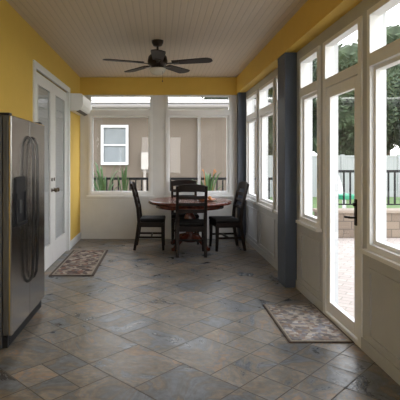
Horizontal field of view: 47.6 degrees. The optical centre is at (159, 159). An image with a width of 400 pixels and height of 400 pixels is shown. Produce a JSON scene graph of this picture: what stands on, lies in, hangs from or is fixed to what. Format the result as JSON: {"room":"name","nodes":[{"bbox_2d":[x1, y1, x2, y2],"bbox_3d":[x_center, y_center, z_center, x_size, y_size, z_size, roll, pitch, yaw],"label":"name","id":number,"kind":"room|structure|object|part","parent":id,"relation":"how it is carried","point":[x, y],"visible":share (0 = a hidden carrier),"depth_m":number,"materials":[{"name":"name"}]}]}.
{"room":"sunroom","nodes":[
{"label":"sunroom","id":0,"kind":"room"},
{"bbox_2d":[0,0,79,240],"bbox_3d":[-1.745,-0.035,3.140,0.650,2.870,9.720,0,0,0],"label":"wall","id":1,"kind":"structure","parent":0,"point":[20,44],"depth_m":4.86,"materials":[{"name":"yellow paint"}]},
{"bbox_2d":[36,71,57,271],"bbox_3d":[-1.419,0.180,5.577,0.122,2.420,0.889,0,0,0],"label":"door","id":2,"kind":"structure","parent":1,"relation":"in","point":[44,87],"depth_m":5.82,"materials":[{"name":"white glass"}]},
{"bbox_2d":[33,60,69,250],"bbox_3d":[-1.470,0.140,6.025,0.140,2.520,2.010,0,0,0],"label":"trim","id":3,"kind":"structure","parent":1,"relation":"attached to","point":[36,66],"depth_m":6.92,"materials":[{"name":"white paint"}]},
{"bbox_2d":[53,84,66,262],"bbox_3d":[-1.419,0.180,6.473,0.122,2.420,0.889,0,0,0],"label":"door","id":4,"kind":"structure","parent":1,"relation":"in","point":[59,96],"depth_m":6.51,"materials":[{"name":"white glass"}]},
{"bbox_2d":[70,232,80,248],"bbox_3d":[-1.413,1.340,6.150,0.015,0.120,3.700,0,0,0],"label":"baseboard","id":5,"kind":"structure","parent":1,"relation":"attached to","point":[77,237],"depth_m":7.48,"materials":[{"name":"white paint"}]},
{"bbox_2d":[70,93,90,115],"bbox_3d":[-1.312,-0.904,7.440,0.215,0.288,0.800,0,0,0],"label":"air conditioner","id":6,"kind":"object","parent":1,"relation":"attached to","point":[79,104],"visible":0.88,"depth_m":7.04,"materials":[{"name":"beige plastic"}]},
{"bbox_2d":[6,0,307,76],"bbox_3d":[-0.075,-1.545,3.325,3.890,0.150,10.090,0,0,0],"label":"ceiling","id":7,"kind":"structure","parent":0,"point":[84,33],"depth_m":5.11,"materials":[{"name":"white wood"}]},
{"bbox_2d":[103,39,212,81],"bbox_3d":[-0.027,-1.210,5.498,1.313,0.520,1.256,0,0,0],"label":"ceiling fan","id":8,"kind":"object","parent":7,"relation":"hanging from","point":[157,60],"visible":1,"depth_m":5.47,"materials":[{"name":"brown metal"}]},
{"bbox_3d":[-0.441,-1.190,5.408,0.490,0.010,0.167,0,7,-19],"label":"blade","id":9,"kind":"part","parent":8,"relation":"part of","materials":[{"name":"brown wood"}]},
{"bbox_3d":[-0.292,-1.190,5.897,0.167,0.010,0.490,-9,5,-37],"label":"blade","id":10,"kind":"part","parent":8,"relation":"part of","materials":[{"name":"brown wood"}]},
{"bbox_3d":[-0.030,-1.090,5.550,0.200,0.090,0.200,0,0,0],"label":"lamp shade","id":11,"kind":"part","parent":8,"relation":"part of","materials":[{"name":"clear glass"}]},
{"bbox_3d":[-0.022,-1.190,5.115,0.167,0.010,0.490,7,0,-1],"label":"blade","id":12,"kind":"part","parent":8,"relation":"part of","materials":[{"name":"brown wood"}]},
{"bbox_3d":[0.219,-1.190,5.907,0.167,0.010,0.490,-9,-5,35],"label":"blade","id":13,"kind":"part","parent":8,"relation":"part of","materials":[{"name":"brown wood"}]},
{"bbox_3d":[0.386,-1.190,5.423,0.490,0.010,0.167,0,-7,17],"label":"blade","id":14,"kind":"part","parent":8,"relation":"part of","materials":[{"name":"brown wood"}]},
{"bbox_2d":[80,77,236,233],"bbox_3d":[0.040,-0.035,8.054,3.160,2.870,0.132,0,0,0],"label":"wall","id":15,"kind":"structure","parent":0,"point":[98,215],"depth_m":8.00,"materials":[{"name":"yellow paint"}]},
{"bbox_2d":[86,95,153,196],"bbox_3d":[-0.700,-0.247,8.010,1.200,1.815,0.120,0,0,0],"label":"window","id":16,"kind":"structure","parent":15,"relation":"in","point":[148,114],"depth_m":7.98,"materials":[{"name":"white paint"}]},
{"bbox_2d":[81,234,233,238],"bbox_3d":[-0.017,1.355,7.993,2.774,0.090,0.014,0,0,0],"label":"baseboard","id":17,"kind":"structure","parent":15,"relation":"attached to","point":[83,236],"depth_m":7.99,"materials":[{"name":"beige wood"}]},
{"bbox_2d":[164,95,233,196],"bbox_3d":[0.685,-0.247,8.010,1.230,1.815,0.120,0,0,0],"label":"window","id":18,"kind":"structure","parent":15,"relation":"in","point":[199,114],"depth_m":7.98,"materials":[{"name":"white paint"}]},
{"bbox_2d":[0,239,399,399],"bbox_3d":[-0.200,1.460,3.200,3.640,0.120,9.840,0,0,0],"label":"floor","id":19,"kind":"structure","parent":0,"point":[151,323],"depth_m":3.43,"materials":[{"name":"tile"}]},
{"bbox_2d":[0,112,43,347],"bbox_3d":[-1.478,0.525,3.770,0.903,1.750,0.960,0,0,0],"label":"refrigerator","id":20,"kind":"object","parent":19,"relation":"on","point":[21,140],"visible":1,"depth_m":3.49,"materials":[{"name":"metal"}]},
{"bbox_3d":[-1.121,0.480,3.522,0.065,1.620,0.465,0,0,0],"label":"freezer door","id":21,"kind":"part","parent":20,"relation":"part of","materials":[{"name":"silver metal"}]},
{"bbox_3d":[-1.061,0.405,3.700,0.067,1.204,0.026,0,0,0],"label":"handle","id":22,"kind":"part","parent":20,"relation":"part of","materials":[{"name":"metal"}]},
{"bbox_3d":[-1.061,0.405,3.820,0.067,1.204,0.026,0,0,0],"label":"handle","id":23,"kind":"part","parent":20,"relation":"part of","materials":[{"name":"metal"}]},
{"bbox_3d":[-1.121,0.480,4.008,0.065,1.620,0.485,0,0,0],"label":"fridge door","id":24,"kind":"part","parent":20,"relation":"part of","materials":[{"name":"silver metal"}]},
{"bbox_2d":[49,250,107,275],"bbox_3d":[-1.070,1.393,6.185,0.540,0.012,1.530,0,0,0],"label":"floor mat","id":25,"kind":"object","parent":19,"relation":"on","point":[78,262],"visible":1,"depth_m":6.03,"materials":[{"name":"multicoloured fabric"}]},
{"bbox_2d":[130,181,165,250],"bbox_3d":[-0.191,0.872,7.182,0.552,1.061,0.462,0,0,2],"label":"dining chair","id":26,"kind":"object","parent":19,"relation":"on","point":[145,220],"visible":1,"depth_m":6.97,"materials":[{"name":"brown wood"}]},
{"bbox_3d":[-0.382,0.885,6.988,0.160,1.036,0.052,0,0,2],"label":"leg","id":27,"kind":"part","parent":26,"relation":"part of","materials":[{"name":"brown wood"}]},
{"bbox_3d":[-0.400,0.553,7.189,0.135,0.424,0.409,0,0,2],"label":"backrest","id":28,"kind":"part","parent":26,"relation":"part of","materials":[{"name":"brown wood"}]},
{"bbox_3d":[-0.368,0.885,7.389,0.160,1.036,0.052,0,0,2],"label":"leg","id":29,"kind":"part","parent":26,"relation":"part of","materials":[{"name":"brown wood"}]},
{"bbox_3d":[-0.110,0.938,7.179,0.390,0.055,0.458,0,0,2],"label":"seat","id":30,"kind":"part","parent":26,"relation":"part of","materials":[{"name":"black leather"}]},
{"bbox_3d":[0.043,1.185,6.969,0.053,0.431,0.052,0,0,2],"label":"leg","id":31,"kind":"part","parent":26,"relation":"part of","materials":[{"name":"brown wood"}]},
{"bbox_2d":[171,179,198,244],"bbox_3d":[0.420,0.872,7.706,0.462,1.061,0.552,0,0,0],"label":"dining chair","id":32,"kind":"object","parent":19,"relation":"on","point":[180,181],"visible":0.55,"depth_m":7.87,"materials":[{"name":"brown wood"}]},
{"bbox_3d":[0.219,0.885,7.890,0.052,1.036,0.160,0,0,0],"label":"leg","id":33,"kind":"part","parent":32,"relation":"part of","materials":[{"name":"brown wood"}]},
{"bbox_3d":[0.215,1.185,7.465,0.052,0.431,0.053,0,0,0],"label":"leg","id":34,"kind":"part","parent":32,"relation":"part of","materials":[{"name":"brown wood"}]},
{"bbox_3d":[0.420,0.553,7.915,0.409,0.424,0.135,0,0,0],"label":"backrest","id":35,"kind":"part","parent":32,"relation":"part of","materials":[{"name":"brown wood"}]},
{"bbox_3d":[0.420,0.938,7.625,0.458,0.055,0.390,0,0,0],"label":"seat","id":36,"kind":"part","parent":32,"relation":"part of","materials":[{"name":"black leather"}]},
{"bbox_2d":[148,197,230,250],"bbox_3d":[0.475,1.019,7.200,1.320,0.759,1.320,0,0,0],"label":"dining table","id":37,"kind":"object","parent":19,"relation":"on","point":[165,203],"visible":0.66,"depth_m":6.94,"materials":[{"name":"brown wood"}]},
{"bbox_2d":[175,184,207,257],"bbox_3d":[0.455,0.872,6.659,0.462,1.061,0.552,0,0,0],"label":"dining chair","id":38,"kind":"object","parent":19,"relation":"on","point":[181,225],"visible":1,"depth_m":6.48,"materials":[{"name":"brown wood"}]},
{"bbox_3d":[0.254,0.885,6.475,0.052,1.036,0.160,0,0,0],"label":"leg","id":39,"kind":"part","parent":38,"relation":"part of","materials":[{"name":"brown wood"}]},
{"bbox_3d":[0.455,0.938,6.740,0.458,0.055,0.390,0,0,0],"label":"seat","id":40,"kind":"part","parent":38,"relation":"part of","materials":[{"name":"black leather"}]},
{"bbox_3d":[0.455,0.553,6.450,0.409,0.424,0.135,0,0,0],"label":"backrest","id":41,"kind":"part","parent":38,"relation":"part of","materials":[{"name":"brown wood"}]},
{"bbox_3d":[0.660,1.185,6.901,0.052,0.431,0.053,0,0,0],"label":"leg","id":42,"kind":"part","parent":38,"relation":"part of","materials":[{"name":"brown wood"}]},
{"bbox_3d":[0.656,0.885,6.475,0.052,1.036,0.160,0,0,0],"label":"leg","id":43,"kind":"part","parent":38,"relation":"part of","materials":[{"name":"brown wood"}]},
{"bbox_2d":[209,181,248,251],"bbox_3d":[1.091,0.872,7.128,0.552,1.061,0.462,0,0,-7],"label":"dining chair","id":44,"kind":"object","parent":19,"relation":"on","point":[218,222],"visible":1,"depth_m":6.93,"materials":[{"name":"brown wood"}]},
{"bbox_3d":[0.826,1.185,7.301,0.053,0.431,0.052,0,0,-7],"label":"leg","id":45,"kind":"part","parent":44,"relation":"part of","materials":[{"name":"brown wood"}]},
{"bbox_3d":[0.876,1.185,6.894,0.053,0.431,0.052,0,0,-7],"label":"leg","id":46,"kind":"part","parent":44,"relation":"part of","materials":[{"name":"brown wood"}]},
{"bbox_3d":[1.010,0.938,7.118,0.390,0.055,0.458,0,0,-7],"label":"seat","id":47,"kind":"part","parent":44,"relation":"part of","materials":[{"name":"black leather"}]},
{"bbox_3d":[1.249,0.885,7.349,0.160,1.036,0.052,0,0,-7],"label":"leg","id":48,"kind":"part","parent":44,"relation":"part of","materials":[{"name":"brown wood"}]},
{"bbox_3d":[1.298,0.553,7.153,0.135,0.424,0.409,0,0,-7],"label":"backrest","id":49,"kind":"part","parent":44,"relation":"part of","materials":[{"name":"brown wood"}]},
{"bbox_3d":[1.298,0.885,6.950,0.160,1.036,0.052,0,0,-7],"label":"leg","id":50,"kind":"part","parent":44,"relation":"part of","materials":[{"name":"brown wood"}]},
{"bbox_2d":[263,304,353,342],"bbox_3d":[1.236,1.393,3.890,0.493,0.012,0.900,0,0,0],"label":"floor mat","id":51,"kind":"object","parent":19,"relation":"on","point":[299,323],"visible":1,"depth_m":3.79,"materials":[{"name":"multicoloured fabric"}]},
{"bbox_2d":[246,0,399,368],"bbox_3d":[1.554,-0.035,3.140,0.132,2.870,9.720,0,0,0],"label":"wall","id":52,"kind":"structure","parent":0,"point":[381,282],"depth_m":4.09,"materials":[{"name":"beige paint"}]},
{"bbox_2d":[237,92,245,239],"bbox_3d":[1.435,0.110,7.920,0.130,2.580,0.160,0,0,0],"label":"column","id":53,"kind":"structure","parent":52,"relation":"attached to","point":[241,96],"depth_m":7.84,"materials":[{"name":"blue paint"}]},
{"bbox_2d":[246,90,258,203],"bbox_3d":[1.510,-0.200,7.300,0.120,1.740,0.900,0,0,0],"label":"window","id":54,"kind":"structure","parent":52,"relation":"in","point":[251,117],"depth_m":7.65,"materials":[{"name":"white paint"}]},
{"bbox_2d":[256,78,275,211],"bbox_3d":[1.510,-0.200,6.300,0.120,1.740,0.940,0,0,0],"label":"window","id":55,"kind":"structure","parent":52,"relation":"in","point":[265,111],"depth_m":6.67,"materials":[{"name":"white paint"}]},
{"bbox_2d":[273,75,277,213],"bbox_3d":[1.510,-0.200,5.545,0.120,1.740,0.450,0,0,0],"label":"window","id":56,"kind":"structure","parent":52,"relation":"in","point":[276,210],"depth_m":5.70,"materials":[{"name":"white paint"}]},
{"bbox_2d":[278,52,296,287],"bbox_3d":[1.435,0.110,5.085,0.130,2.580,0.310,0,0,0],"label":"column","id":57,"kind":"structure","parent":52,"relation":"attached to","point":[287,63],"depth_m":4.93,"materials":[{"name":"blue paint"}]},
{"bbox_2d":[236,0,362,93],"bbox_3d":[1.430,-1.325,3.200,0.140,0.290,9.600,0,0,0],"label":"trim","id":58,"kind":"structure","parent":52,"relation":"attached to","point":[314,17],"depth_m":4.56,"materials":[{"name":"yellow paint"}]},
{"bbox_2d":[296,45,321,231],"bbox_3d":[1.510,-0.200,4.490,0.120,1.740,0.640,0,0,0],"label":"window","id":59,"kind":"structure","parent":52,"relation":"in","point":[307,91],"depth_m":4.71,"materials":[{"name":"white paint"}]},
{"bbox_2d":[245,235,399,384],"bbox_3d":[1.493,1.355,3.120,0.014,0.090,9.440,0,0,0],"label":"baseboard","id":60,"kind":"structure","parent":52,"relation":"attached to","point":[373,353],"depth_m":3.27,"materials":[{"name":"beige wood"}]},
{"bbox_2d":[327,75,357,337],"bbox_3d":[1.491,0.355,3.725,0.098,2.000,0.660,0,0,0],"label":"door","id":61,"kind":"structure","parent":52,"relation":"in","point":[351,323],"depth_m":3.87,"materials":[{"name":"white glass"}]},
{"bbox_3d":[1.471,0.400,3.474,0.058,0.200,0.102,0,0,0],"label":"handle","id":62,"kind":"part","parent":61,"relation":"part of","materials":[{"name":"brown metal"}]},
{"bbox_2d":[323,16,362,347],"bbox_3d":[1.534,0.165,3.725,0.092,2.470,0.790,0,0,0],"label":"trim","id":63,"kind":"structure","parent":52,"relation":"attached to","point":[329,79],"depth_m":3.57,"materials":[{"name":"white paint"}]},
{"bbox_2d":[361,0,399,270],"bbox_3d":[1.510,-0.200,2.685,0.120,1.740,1.130,0,0,0],"label":"window","id":64,"kind":"structure","parent":52,"relation":"in","point":[380,57],"depth_m":3.15,"materials":[{"name":"white paint"}]},
{"label":"outside","id":65,"kind":"structure","parent":0,"visible":0},
{"bbox_2d":[270,197,399,214],"bbox_3d":[7.500,1.675,24.000,75.000,0.150,72.000,0,0,0],"label":"ground","id":66,"kind":"structure","parent":65,"point":[391,199],"depth_m":16.94,"materials":[{"name":"green plant"}]},
{"bbox_2d":[92,99,270,193],"bbox_3d":[-1.725,-0.160,14.200,9.550,3.520,5.400,0,0,0],"label":"house","id":67,"kind":"structure","parent":66,"relation":"on","point":[122,141],"depth_m":12.00,"materials":[{"name":"beige paint"}]},
{"bbox_2d":[201,87,272,154],"bbox_3d":[4.382,-2.111,22.593,4.993,7.422,5.036,0,0,0],"label":"tree","id":68,"kind":"object","parent":66,"relation":"on","point":[270,91],"visible":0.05,"depth_m":21.18,"materials":[{"name":"green plant"}]},
{"bbox_2d":[268,154,399,196],"bbox_3d":[17.715,0.680,19.500,29.570,1.840,0.140,0,0,0],"label":"fence","id":69,"kind":"object","parent":66,"relation":"on","point":[345,162],"visible":0.29,"depth_m":19.47,"materials":[{"name":"white plastic"}]},
{"bbox_2d":[338,174,353,207],"bbox_3d":[4.715,0.949,11.684,0.520,1.301,0.682,0,0,-23],"label":"lawn chair","id":70,"kind":"object","parent":66,"relation":"on","point":[340,189],"visible":0.09,"depth_m":11.48,"materials":[{"name":"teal plastic"}]},
{"bbox_3d":[4.622,0.641,11.902,0.499,0.684,0.208,0,0,-23],"label":"backrest","id":71,"kind":"part","parent":70,"relation":"part of","materials":[{"name":"white plastic"}]},
{"bbox_3d":[4.750,0.940,11.600,0.520,0.120,0.500,0,0,-23],"label":"seat","id":72,"kind":"part","parent":70,"relation":"part of","materials":[{"name":"teal plastic"}]},
{"bbox_2d":[313,208,399,237],"bbox_3d":[6.260,1.270,8.600,6.580,0.660,0.380,0,0,0],"label":"wall","id":73,"kind":"structure","parent":66,"relation":"on","point":[345,225],"depth_m":8.45,"materials":[{"name":"stone"}]},
{"bbox_2d":[338,170,399,204],"bbox_3d":[6.250,0.545,8.600,6.250,0.790,0.050,0,0,0],"label":"railing","id":74,"kind":"object","parent":73,"relation":"on","point":[339,171],"visible":0.34,"depth_m":8.59,"materials":[{"name":"black metal"}]},
{"bbox_3d":[6.250,0.215,8.600,6.200,0.050,0.050,0,0,0],"label":"rail","id":75,"kind":"part","parent":74,"relation":"part of","materials":[{"name":"black metal"}]},
{"bbox_2d":[313,43,399,154],"bbox_3d":[9.330,-2.119,22.599,4.944,7.438,4.846,0,0,-19],"label":"tree","id":76,"kind":"object","parent":66,"relation":"on","point":[347,54],"visible":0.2,"depth_m":21.28,"materials":[{"name":"green plant"}]},
{"bbox_2d":[346,41,399,153],"bbox_3d":[13.238,-3.049,28.799,6.180,9.298,6.058,0,0,-19],"label":"tree","id":77,"kind":"object","parent":66,"relation":"on","point":[391,140],"visible":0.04,"depth_m":27.17,"materials":[{"name":"green plant"}]},
{"bbox_2d":[352,24,399,154],"bbox_3d":[18.651,-4.723,36.898,8.405,12.646,8.239,0,0,-19],"label":"tree","id":78,"kind":"object","parent":66,"relation":"on","point":[392,32],"visible":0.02,"depth_m":34.67,"materials":[{"name":"green plant"}]},
{"bbox_2d":[389,70,399,147],"bbox_3d":[14.230,-2.119,22.599,4.944,7.438,4.846,0,0,-19],"label":"tree","id":79,"kind":"object","parent":66,"relation":"on","point":[396,130],"visible":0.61,"depth_m":23.31,"materials":[{"name":"green plant"}]},
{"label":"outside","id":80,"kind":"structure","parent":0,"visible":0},
{"bbox_2d":[338,238,399,317],"bbox_3d":[1.750,1.530,4.600,11.500,0.140,13.200,0,0,0],"label":"patio","id":81,"kind":"structure","parent":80,"point":[345,245],"depth_m":5.84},
{"bbox_2d":[93,161,120,190],"bbox_3d":[-1.147,0.746,9.026,0.651,1.438,0.693,0,0,-29],"label":"potted plant","id":82,"kind":"object","parent":81,"relation":"on","point":[101,183],"visible":0.34,"depth_m":9.05,"materials":[{"name":"green plant"}]},
{"bbox_2d":[117,165,128,190],"bbox_3d":[-0.720,0.781,9.000,0.370,1.368,0.370,0,0,0],"label":"potted plant","id":83,"kind":"object","parent":81,"relation":"on","point":[124,175],"visible":0.24,"depth_m":9.01,"materials":[{"name":"green plant"}]},
{"bbox_2d":[93,177,272,199],"bbox_3d":[0.100,0.895,9.400,4.650,1.140,0.050,0,0,0],"label":"railing","id":84,"kind":"object","parent":81,"relation":"on","point":[107,178],"visible":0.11,"depth_m":9.39,"materials":[{"name":"black metal"}]},
{"bbox_3d":[0.100,0.390,9.400,4.600,0.050,0.050,0,0,0],"label":"rail","id":85,"kind":"part","parent":84,"relation":"part of","materials":[{"name":"black metal"}]},
{"bbox_2d":[192,169,220,190],"bbox_3d":[0.955,0.821,9.020,0.631,1.288,0.626,0,0,0],"label":"potted plant","id":86,"kind":"object","parent":81,"relation":"on","point":[209,183],"visible":0.34,"depth_m":8.91,"materials":[{"name":"green plant"}]}
]}

